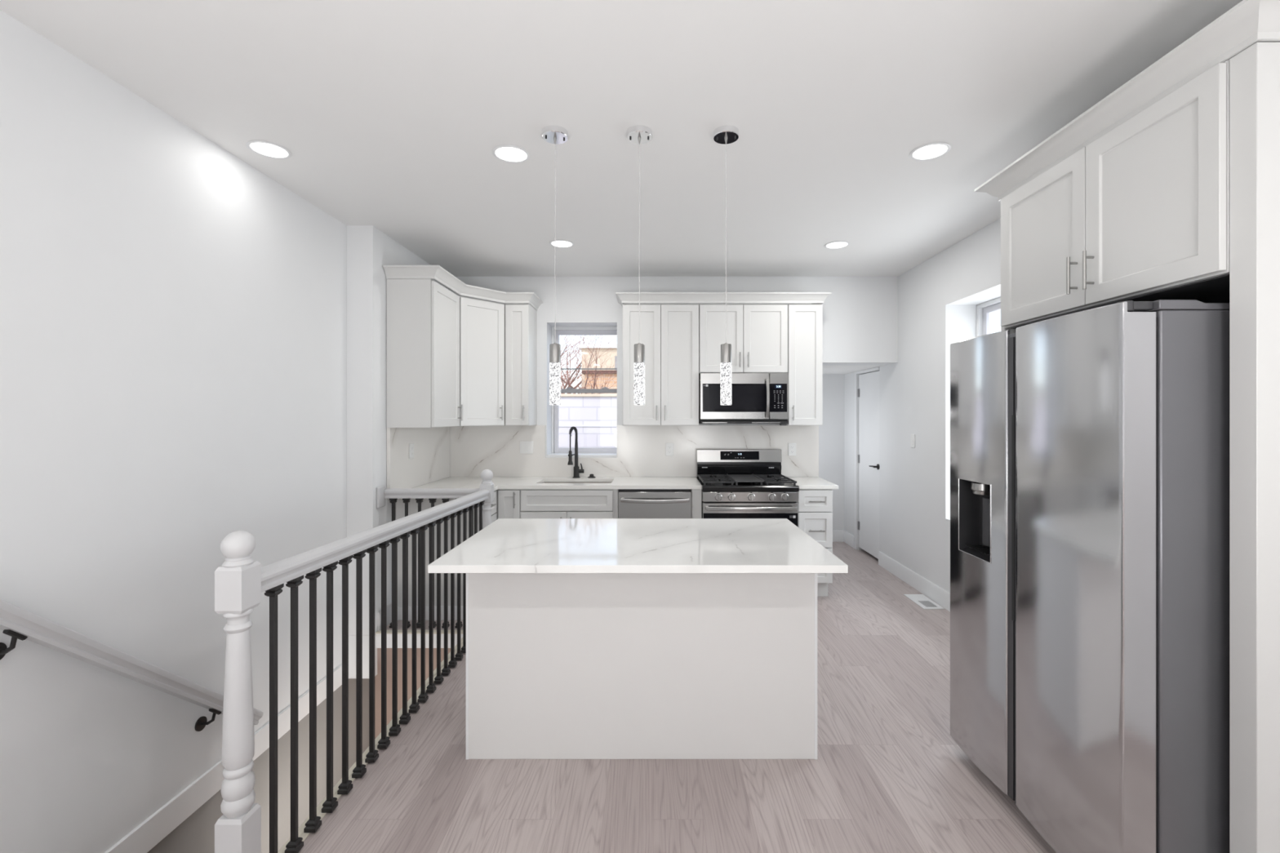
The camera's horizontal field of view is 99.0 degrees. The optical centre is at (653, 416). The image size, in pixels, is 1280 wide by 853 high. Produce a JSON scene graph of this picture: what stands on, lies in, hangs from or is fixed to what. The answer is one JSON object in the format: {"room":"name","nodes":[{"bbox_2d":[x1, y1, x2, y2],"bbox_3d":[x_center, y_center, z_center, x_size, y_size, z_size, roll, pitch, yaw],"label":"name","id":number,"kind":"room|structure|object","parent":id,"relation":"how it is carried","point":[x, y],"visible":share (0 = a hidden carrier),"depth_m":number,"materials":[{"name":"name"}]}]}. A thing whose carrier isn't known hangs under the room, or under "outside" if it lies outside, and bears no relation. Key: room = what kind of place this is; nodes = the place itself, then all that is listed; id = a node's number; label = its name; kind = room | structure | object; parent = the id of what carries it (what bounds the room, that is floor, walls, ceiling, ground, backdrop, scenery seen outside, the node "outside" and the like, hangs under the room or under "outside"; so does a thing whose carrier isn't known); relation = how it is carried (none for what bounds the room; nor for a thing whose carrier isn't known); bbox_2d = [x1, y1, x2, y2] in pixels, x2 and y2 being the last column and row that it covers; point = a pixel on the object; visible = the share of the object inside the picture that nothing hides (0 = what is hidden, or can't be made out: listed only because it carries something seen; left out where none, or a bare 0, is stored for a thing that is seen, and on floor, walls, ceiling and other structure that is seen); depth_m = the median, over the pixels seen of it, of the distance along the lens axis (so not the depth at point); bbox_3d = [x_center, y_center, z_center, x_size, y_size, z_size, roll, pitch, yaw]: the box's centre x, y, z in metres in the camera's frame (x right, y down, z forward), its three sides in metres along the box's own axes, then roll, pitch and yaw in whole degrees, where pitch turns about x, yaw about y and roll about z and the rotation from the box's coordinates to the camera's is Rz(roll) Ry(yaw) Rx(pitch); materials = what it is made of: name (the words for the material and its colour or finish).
{"room":"kitchen","nodes":[
{"label":"kitchen","id":0,"kind":"room"},
{"bbox_2d":[0,9,368,852],"bbox_3d":[-2.175,1.395,0.000,0.250,5.343,10.000,0,0,0],"label":"wall","id":1,"kind":"structure","parent":0,"point":[173,313],"depth_m":2.21,"materials":[{"name":"paint"}]},
{"bbox_2d":[0,599,262,731],"bbox_3d":[-2.002,0.960,2.086,0.095,1.143,1.332,0,0,0],"label":"wall handrail","id":2,"kind":"object","parent":1,"relation":"attached to","point":[16,622],"visible":0.97,"depth_m":1.94,"materials":[{"name":"paint"}]},
{"bbox_2d":[104,663,342,852],"bbox_3d":[-2.109,1.696,2.510,0.142,0.130,2.300,0,0,0],"label":"trim","id":3,"kind":"structure","parent":1,"relation":"attached to","point":[157,826],"depth_m":2.43,"materials":[{"name":"paint"}]},
{"bbox_2d":[348,633,377,678],"bbox_3d":[-1.963,1.611,3.690,0.174,0.289,0.060,0,0,0],"label":"trim","id":4,"kind":"structure","parent":1,"relation":"attached to","point":[352,638],"depth_m":3.66,"materials":[{"name":"paint"}]},
{"bbox_2d":[346,225,448,635],"bbox_3d":[-1.963,0.095,4.330,0.174,2.743,1.340,0,0,0],"label":"wall","id":5,"kind":"structure","parent":0,"point":[369,249],"depth_m":3.66,"materials":[{"name":"paint"}]},
{"bbox_2d":[277,630,462,852],"bbox_3d":[-1.540,1.473,2.710,0.671,0.032,2.060,0,0,0],"label":"trim","id":6,"kind":"structure","parent":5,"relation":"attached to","point":[300,830],"depth_m":2.42,"materials":[{"name":"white wood"}]},
{"bbox_2d":[377,602,391,631],"bbox_3d":[-1.867,1.400,3.824,0.016,0.132,0.203,0,0,0],"label":"baseboard","id":7,"kind":"structure","parent":5,"relation":"attached to","point":[389,606],"depth_m":3.84,"materials":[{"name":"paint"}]},
{"bbox_2d":[386,426,449,488],"bbox_3d":[-1.862,0.317,4.421,0.024,0.470,1.152,0,0,0],"label":"backsplash","id":8,"kind":"structure","parent":5,"relation":"attached to","point":[430,463],"depth_m":4.28,"materials":[{"name":"stone"}]},
{"bbox_2d":[408,443,413,458],"bbox_3d":[-1.845,0.266,4.180,0.008,0.115,0.072,0,0,0],"label":"wall outlet","id":9,"kind":"object","parent":8,"relation":"attached to","point":[411,445],"visible":1,"depth_m":4.17,"materials":[{"name":"white plastic"}]},
{"bbox_2d":[376,634,462,648],"bbox_3d":[-1.559,1.520,3.711,0.634,0.101,0.017,0,0,0],"label":"trim","id":10,"kind":"structure","parent":5,"relation":"attached to","point":[378,636],"depth_m":3.70,"materials":[{"name":"paint"}]},
{"bbox_2d":[386,279,462,427],"bbox_3d":[-1.687,-0.442,4.102,0.372,1.045,0.524,0,0,0],"label":"upper cabinet","id":11,"kind":"object","parent":5,"relation":"attached to","point":[423,315],"visible":1,"depth_m":3.84,"materials":[{"name":"paint"}]},
{"bbox_2d":[382,265,542,310],"bbox_3d":[-1.343,-1.005,4.329,0.358,0.080,1.490,0,0,33],"label":"crown molding","id":12,"kind":"structure","parent":11,"relation":"attached to","point":[437,273],"depth_m":4.20,"materials":[{"name":"paint"}]},
{"bbox_2d":[458,295,504,426],"bbox_3d":[-1.569,-0.442,4.681,0.606,1.045,0.636,0,0,0],"label":"upper cabinet","id":13,"kind":"object","parent":5,"relation":"attached to","point":[482,322],"visible":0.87,"depth_m":4.52,"materials":[{"name":"paint"}]},
{"bbox_2d":[374,648,450,738],"bbox_3d":[-1.623,2.817,4.050,1.355,2.498,0.100,0,0,0],"label":"wall","id":14,"kind":"structure","parent":0,"point":[378,677],"depth_m":4.00,"materials":[{"name":"beige paint"}]},
{"bbox_2d":[0,0,1279,276],"bbox_3d":[0.095,-1.327,0.000,4.890,0.100,10.600,0,0,0],"label":"ceiling","id":15,"kind":"structure","parent":0,"point":[391,115],"depth_m":2.20,"materials":[{"name":"paint"}]},
{"bbox_2d":[245,140,292,159],"bbox_3d":[-1.836,-1.274,2.617,0.180,0.006,0.180,0,0,0],"label":"recessed light","id":16,"kind":"object","parent":15,"relation":"in","point":[266,148],"visible":1,"depth_m":2.61,"materials":[{"name":"paint"}]},
{"bbox_2d":[492,144,529,163],"bbox_3d":[-0.690,-1.274,2.660,0.180,0.006,0.180,0,0,0],"label":"recessed light","id":17,"kind":"object","parent":15,"relation":"in","point":[508,153],"visible":1,"depth_m":2.65,"materials":[{"name":"white plastic"}]},
{"bbox_2d":[542,124,568,404],"bbox_3d":[-0.440,-0.663,2.456,0.115,1.226,0.115,0,0,-14],"label":"pendant light","id":18,"kind":"object","parent":15,"relation":"hanging from","point":[557,135],"visible":1,"depth_m":2.44,"materials":[{"name":"clear glass"}]},
{"bbox_2d":[549,240,573,248],"bbox_3d":[-0.675,-1.274,4.043,0.180,0.006,0.180,0,0,0],"label":"recessed light","id":19,"kind":"object","parent":15,"relation":"in","point":[558,243],"visible":0.98,"depth_m":4.04,"materials":[{"name":"white plastic"}]},
{"bbox_2d":[626,124,652,404],"bbox_3d":[-0.061,-0.663,2.456,0.115,1.226,0.115,0,0,0],"label":"pendant light","id":20,"kind":"object","parent":15,"relation":"hanging from","point":[639,135],"visible":1,"depth_m":2.44,"materials":[{"name":"clear glass"}]},
{"bbox_2d":[713,124,738,404],"bbox_3d":[0.328,-0.663,2.456,0.115,1.226,0.115,0,0,7],"label":"pendant light","id":21,"kind":"object","parent":15,"relation":"hanging from","point":[724,135],"visible":1,"depth_m":2.44,"materials":[{"name":"clear glass"}]},
{"bbox_2d":[824,240,849,248],"bbox_3d":[1.368,-1.274,4.070,0.180,0.006,0.180,0,0,0],"label":"recessed light","id":22,"kind":"object","parent":15,"relation":"in","point":[838,244],"visible":1,"depth_m":4.07,"materials":[{"name":"white plastic"}]},
{"bbox_2d":[909,142,951,160],"bbox_3d":[1.334,-1.274,2.635,0.180,0.006,0.180,0,0,0],"label":"recessed light","id":23,"kind":"object","parent":15,"relation":"in","point":[930,151],"visible":1,"depth_m":2.63,"materials":[{"name":"white plastic"}]},
{"bbox_2d":[448,276,897,457],"bbox_3d":[0.020,0.095,5.140,4.440,2.743,0.280,0,0,0],"label":"wall","id":24,"kind":"structure","parent":0,"point":[860,313],"depth_m":5.00,"materials":[{"name":"paint"}]},
{"bbox_2d":[504,303,537,425],"bbox_3d":[-1.169,-0.442,4.815,0.210,1.045,0.368,0,0,0],"label":"upper cabinet","id":25,"kind":"object","parent":24,"relation":"attached to","point":[520,319],"visible":1,"depth_m":4.68,"materials":[{"name":"paint"}]},
{"bbox_2d":[546,326,617,456],"bbox_3d":[-0.620,-0.245,5.156,0.703,1.227,0.308,0,0,0],"label":"window","id":26,"kind":"structure","parent":24,"relation":"in","point":[560,331],"depth_m":5.24,"materials":[{"name":"paint"}]},
{"bbox_2d":[449,425,818,476],"bbox_3d":[-0.170,0.317,4.988,3.356,0.470,0.020,0,0,0],"label":"backsplash","id":27,"kind":"structure","parent":24,"relation":"attached to","point":[641,449],"depth_m":4.98,"materials":[{"name":"stone"}]},
{"bbox_2d":[520,440,533,453],"bbox_3d":[-1.151,0.284,4.972,0.122,0.115,0.010,0,0,0],"label":"wall switch","id":28,"kind":"object","parent":27,"relation":"attached to","point":[526,446],"visible":1,"depth_m":4.97,"materials":[{"name":"white plastic"}]},
{"bbox_2d":[665,443,673,455],"bbox_3d":[0.150,0.302,4.973,0.072,0.115,0.008,0,0,0],"label":"wall outlet","id":29,"kind":"object","parent":27,"relation":"attached to","point":[668,446],"visible":1,"depth_m":4.97,"materials":[{"name":"white plastic"}]},
{"bbox_2d":[667,445,671,453],"bbox_3d":[0.150,0.302,4.970,0.034,0.070,0.002,0,0,0],"label":"receptacle","id":30,"kind":"object","parent":29,"relation":"attached to","point":[669,447],"depth_m":4.97,"materials":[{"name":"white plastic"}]},
{"bbox_2d":[788,443,795,455],"bbox_3d":[1.265,0.302,4.973,0.072,0.115,0.008,0,0,0],"label":"wall outlet","id":31,"kind":"object","parent":27,"relation":"attached to","point":[792,446],"visible":1,"depth_m":4.97,"materials":[{"name":"white plastic"}]},
{"bbox_2d":[790,445,794,453],"bbox_3d":[1.265,0.302,4.970,0.034,0.070,0.002,0,0,0],"label":"receptacle","id":32,"kind":"object","parent":31,"relation":"attached to","point":[792,447],"depth_m":4.97,"materials":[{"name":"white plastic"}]},
{"bbox_2d":[622,303,698,425],"bbox_3d":[0.066,-0.442,4.815,0.655,1.045,0.368,0,0,0],"label":"upper cabinet","id":33,"kind":"object","parent":24,"relation":"attached to","point":[669,332],"visible":0.99,"depth_m":4.68,"materials":[{"name":"paint"}]},
{"bbox_2d":[698,303,787,373],"bbox_3d":[0.774,-0.667,4.815,0.757,0.594,0.368,0,0,0],"label":"upper cabinet","id":34,"kind":"object","parent":24,"relation":"attached to","point":[757,334],"visible":0.94,"depth_m":4.68,"materials":[{"name":"paint"}]},
{"bbox_2d":[698,373,788,425],"bbox_3d":[0.774,-0.143,4.776,0.755,0.447,0.397,0,0,0],"label":"microwave","id":35,"kind":"object","parent":34,"relation":"attached to","point":[756,397],"visible":1,"depth_m":4.64,"materials":[{"name":"silver metal"}]},
{"bbox_2d":[786,303,822,425],"bbox_3d":[1.302,-0.442,4.815,0.294,1.045,0.368,0,0,0],"label":"upper cabinet","id":36,"kind":"object","parent":24,"relation":"attached to","point":[805,321],"visible":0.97,"depth_m":4.68,"materials":[{"name":"paint"}]},
{"bbox_2d":[615,292,831,306],"bbox_3d":[0.594,-1.005,4.806,1.823,0.080,0.387,0,0,0],"label":"crown molding","id":37,"kind":"structure","parent":36,"relation":"on","point":[622,297],"depth_m":4.64,"materials":[{"name":"paint"}]},
{"bbox_2d":[297,542,1056,852],"bbox_3d":[0.245,1.516,0.700,4.590,0.100,11.400,0,0,0],"label":"floor","id":38,"kind":"structure","parent":0,"point":[888,775],"depth_m":2.16,"materials":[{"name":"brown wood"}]},
{"bbox_2d":[214,469,493,852],"bbox_3d":[-1.523,1.026,2.708,0.762,1.380,2.286,0,0,1],"label":"stair railing","id":39,"kind":"object","parent":38,"relation":"on","point":[240,581],"visible":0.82,"depth_m":1.95,"materials":[{"name":"paint"}]},
{"bbox_2d":[395,490,496,620],"bbox_3d":[-1.535,1.024,4.450,0.649,0.883,1.049,0,0,0],"label":"base cabinet","id":40,"kind":"object","parent":38,"relation":"on","point":[412,504],"visible":0.16,"depth_m":3.94,"materials":[{"name":"paint"}]},
{"bbox_2d":[413,476,702,491],"bbox_3d":[-0.743,0.567,4.429,2.262,0.030,1.138,0,0,0],"label":"countertop","id":41,"kind":"structure","parent":40,"relation":"on","point":[500,482],"depth_m":4.47,"materials":[{"name":"stone"}]},
{"bbox_2d":[567,426,584,478],"bbox_3d":[-0.682,0.321,4.844,0.104,0.461,0.206,0,0,9],"label":"faucet","id":42,"kind":"object","parent":41,"relation":"on","point":[576,471],"visible":1,"depth_m":4.90,"materials":[{"name":"black metal"}]},
{"bbox_2d":[543,482,611,483],"bbox_3d":[-0.655,0.680,4.665,0.614,0.191,0.324,0,0,0],"label":"sink","id":43,"kind":"object","parent":41,"relation":"in","point":[544,482],"visible":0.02,"depth_m":4.82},
{"bbox_2d":[587,474,595,478],"bbox_3d":[-0.552,0.536,4.915,0.072,0.032,0.072,0,0,0],"label":"button","id":44,"kind":"object","parent":41,"relation":"on","point":[591,476],"visible":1,"depth_m":4.90,"materials":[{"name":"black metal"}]},
{"bbox_2d":[495,488,520,519],"bbox_3d":[-1.165,1.024,4.653,0.206,0.883,0.645,0,0,0],"label":"base cabinet","id":45,"kind":"object","parent":38,"relation":"on","point":[508,500],"visible":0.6,"depth_m":4.37,"materials":[{"name":"paint"}]},
{"bbox_2d":[520,482,618,518],"bbox_3d":[-0.671,1.024,4.653,0.779,0.883,0.644,0,0,0],"label":"base cabinet","id":46,"kind":"object","parent":38,"relation":"on","point":[535,503],"visible":0.31,"depth_m":4.37,"materials":[{"name":"paint"}]},
{"bbox_2d":[427,518,848,759],"bbox_3d":[-0.057,1.009,2.487,1.557,0.914,0.925,0,0,0],"label":"kitchen island","id":47,"kind":"object","parent":38,"relation":"on","point":[587,638],"visible":1,"depth_m":2.34,"materials":[{"name":"paint"}]},
{"bbox_2d":[617,488,691,518],"bbox_3d":[0.014,1.028,4.625,0.582,0.876,0.669,0,0,0],"label":"dishwasher","id":48,"kind":"object","parent":38,"relation":"on","point":[632,503],"visible":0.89,"depth_m":4.35,"materials":[{"name":"silver metal"}]},
{"bbox_2d":[690,488,702,518],"bbox_3d":[0.348,1.024,4.671,0.079,0.883,0.598,0,0,0],"label":"filler panel","id":49,"kind":"object","parent":38,"relation":"on","point":[696,494],"visible":0.18,"depth_m":4.37,"materials":[{"name":"paint"}]},
{"bbox_2d":[696,448,799,527],"bbox_3d":[0.769,0.881,4.606,0.761,1.170,0.718,0,0,0],"label":"gas range","id":50,"kind":"object","parent":38,"relation":"on","point":[736,483],"visible":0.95,"depth_m":4.34,"materials":[{"name":"silver metal"}]},
{"bbox_2d":[697,478,799,491],"bbox_3d":[0.769,0.571,4.593,0.761,0.046,0.585,0,0,0],"label":"cooktop","id":51,"kind":"object","parent":50,"relation":"in","point":[735,486],"depth_m":4.31,"materials":[{"name":"black metal"}]},
{"bbox_2d":[796,488,832,596],"bbox_3d":[1.298,1.024,4.653,0.283,0.883,0.645,0,0,0],"label":"base cabinet","id":52,"kind":"object","parent":38,"relation":"on","point":[815,505],"visible":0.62,"depth_m":4.37,"materials":[{"name":"paint"}]},
{"bbox_2d":[786,476,838,488],"bbox_3d":[1.327,0.567,4.679,0.356,0.030,0.638,0,0,0],"label":"countertop","id":53,"kind":"structure","parent":52,"relation":"on","point":[804,482],"depth_m":4.47,"materials":[{"name":"stone"}]},
{"bbox_2d":[903,594,944,608],"bbox_3d":[2.135,1.462,4.320,0.160,0.007,0.340,0,0,0],"label":"floor vent","id":54,"kind":"object","parent":38,"relation":"in","point":[921,600],"visible":1,"depth_m":4.30,"materials":[{"name":"metal"}]},
{"bbox_2d":[950,299,1229,852],"bbox_3d":[1.730,0.570,1.974,0.860,1.793,0.893,0,0,0],"label":"refrigerator","id":55,"kind":"object","parent":38,"relation":"on","point":[1090,448],"visible":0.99,"depth_m":1.62,"materials":[{"name":"metal"}]},
{"bbox_2d":[1229,42,1279,852],"bbox_3d":[1.909,0.243,1.466,0.659,2.446,0.069,0,0,0],"label":"panel","id":56,"kind":"object","parent":38,"relation":"on","point":[1255,71],"visible":1,"depth_m":1.43,"materials":[{"name":"paint"}]},
{"bbox_2d":[818,373,844,530],"bbox_3d":[1.968,0.438,6.450,1.145,2.057,0.100,0,0,0],"label":"wall","id":57,"kind":"structure","parent":0,"point":[832,433],"depth_m":6.40,"materials":[{"name":"paint"}]},
{"bbox_2d":[832,530,854,548],"bbox_3d":[1.877,1.400,6.226,0.724,0.132,0.348,0,0,0],"label":"baseboard","id":58,"kind":"structure","parent":57,"relation":"attached to","point":[845,536],"depth_m":6.37,"materials":[{"name":"paint"}]},
{"bbox_2d":[822,365,881,373],"bbox_3d":[1.877,-0.541,5.840,0.725,0.100,1.120,0,0,0],"label":"ceiling","id":59,"kind":"structure","parent":0,"point":[826,369],"depth_m":5.64,"materials":[{"name":"paint"}]},
{"bbox_2d":[844,217,1000,592],"bbox_3d":[2.390,0.095,0.750,0.300,2.743,11.500,0,0,0],"label":"wall","id":60,"kind":"structure","parent":0,"point":[939,297],"depth_m":4.53,"materials":[{"name":"paint"}]},
{"bbox_2d":[854,366,879,559],"bbox_3d":[2.284,0.478,5.730,0.173,1.975,0.640,0,0,0],"label":"door","id":61,"kind":"structure","parent":60,"relation":"in","point":[868,383],"depth_m":5.73,"materials":[{"name":"paint"}]},
{"bbox_2d":[878,551,950,611],"bbox_3d":[2.232,1.400,3.975,0.016,0.132,2.850,0,0,0],"label":"baseboard","id":62,"kind":"structure","parent":60,"relation":"attached to","point":[941,597],"depth_m":4.62,"materials":[{"name":"paint"}]},
{"bbox_2d":[946,297,1000,521],"bbox_3d":[2.389,-0.028,3.694,0.293,1.650,0.988,0,0,0],"label":"window","id":63,"kind":"structure","parent":60,"relation":"in","point":[983,309],"depth_m":4.12,"materials":[{"name":"paint"}]},
{"bbox_2d":[1000,59,1229,328],"bbox_3d":[1.879,-0.686,1.980,0.717,0.588,0.956,0,0,0],"label":"upper cabinet","id":64,"kind":"object","parent":60,"relation":"attached to","point":[1140,212],"visible":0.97,"depth_m":1.80,"materials":[{"name":"paint"}]},
{"bbox_2d":[974,0,1279,200],"bbox_3d":[1.872,-1.021,1.958,0.735,0.080,1.207,0,0,0],"label":"crown molding","id":65,"kind":"structure","parent":64,"relation":"on","point":[1248,22],"depth_m":1.69,"materials":[{"name":"paint"}]},
{"bbox_2d":[1000,326,1015,333],"bbox_3d":[1.909,0.243,2.473,0.659,2.446,0.025,0,0,0],"label":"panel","id":66,"kind":"object","parent":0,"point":[1002,328],"visible":0.02,"depth_m":2.46,"materials":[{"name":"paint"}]},
{"label":"outside","id":67,"kind":"structure","parent":0,"visible":0},
{"bbox_3d":[0.000,1.791,18.500,28.000,0.050,53.000,0,0,0],"label":"ground","id":68,"kind":"structure","parent":67,"visible":0},
{"bbox_2d":[559,335,601,387],"bbox_3d":[-3.842,-0.881,12.735,6.093,5.328,3.956,0,0,0],"label":"bare tree","id":69,"kind":"object","parent":68,"relation":"on","point":[566,335],"visible":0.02,"depth_m":12.72,"materials":[{"name":"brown plant"}]},
{"bbox_2d":[558,393,617,447],"bbox_3d":[-0.400,0.716,8.300,7.240,2.100,0.280,0,0,0],"label":"wall","id":70,"kind":"structure","parent":68,"relation":"on","point":[594,415],"depth_m":8.20,"materials":[{"name":"brick"}]},
{"bbox_2d":[559,335,616,388],"bbox_3d":[-4.213,-2.904,20.850,10.354,9.376,7.693,0,0,-15],"label":"bare tree","id":71,"kind":"object","parent":68,"relation":"on","point":[570,359],"visible":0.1,"depth_m":21.93,"materials":[{"name":"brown plant"}]},
{"bbox_2d":[559,335,617,388],"bbox_3d":[-1.262,-0.508,10.639,4.084,4.552,3.945,0,0,-33],"label":"bare tree","id":72,"kind":"object","parent":68,"relation":"on","point":[580,337],"visible":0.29,"depth_m":10.23,"materials":[{"name":"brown plant"}]},
{"bbox_2d":[577,344,617,388],"bbox_3d":[0.375,-0.244,18.350,5.450,4.020,2.500,0,0,0],"label":"stucco house","id":73,"kind":"structure","parent":68,"relation":"on","point":[610,362],"depth_m":17.20,"materials":[{"name":"paint"}]},
{"bbox_2d":[582,370,617,388],"bbox_3d":[0.590,0.266,15.500,5.020,3.000,1.600,0,0,0],"label":"brick house","id":74,"kind":"structure","parent":68,"relation":"on","point":[606,375],"depth_m":14.80,"materials":[{"name":"orange brick"}]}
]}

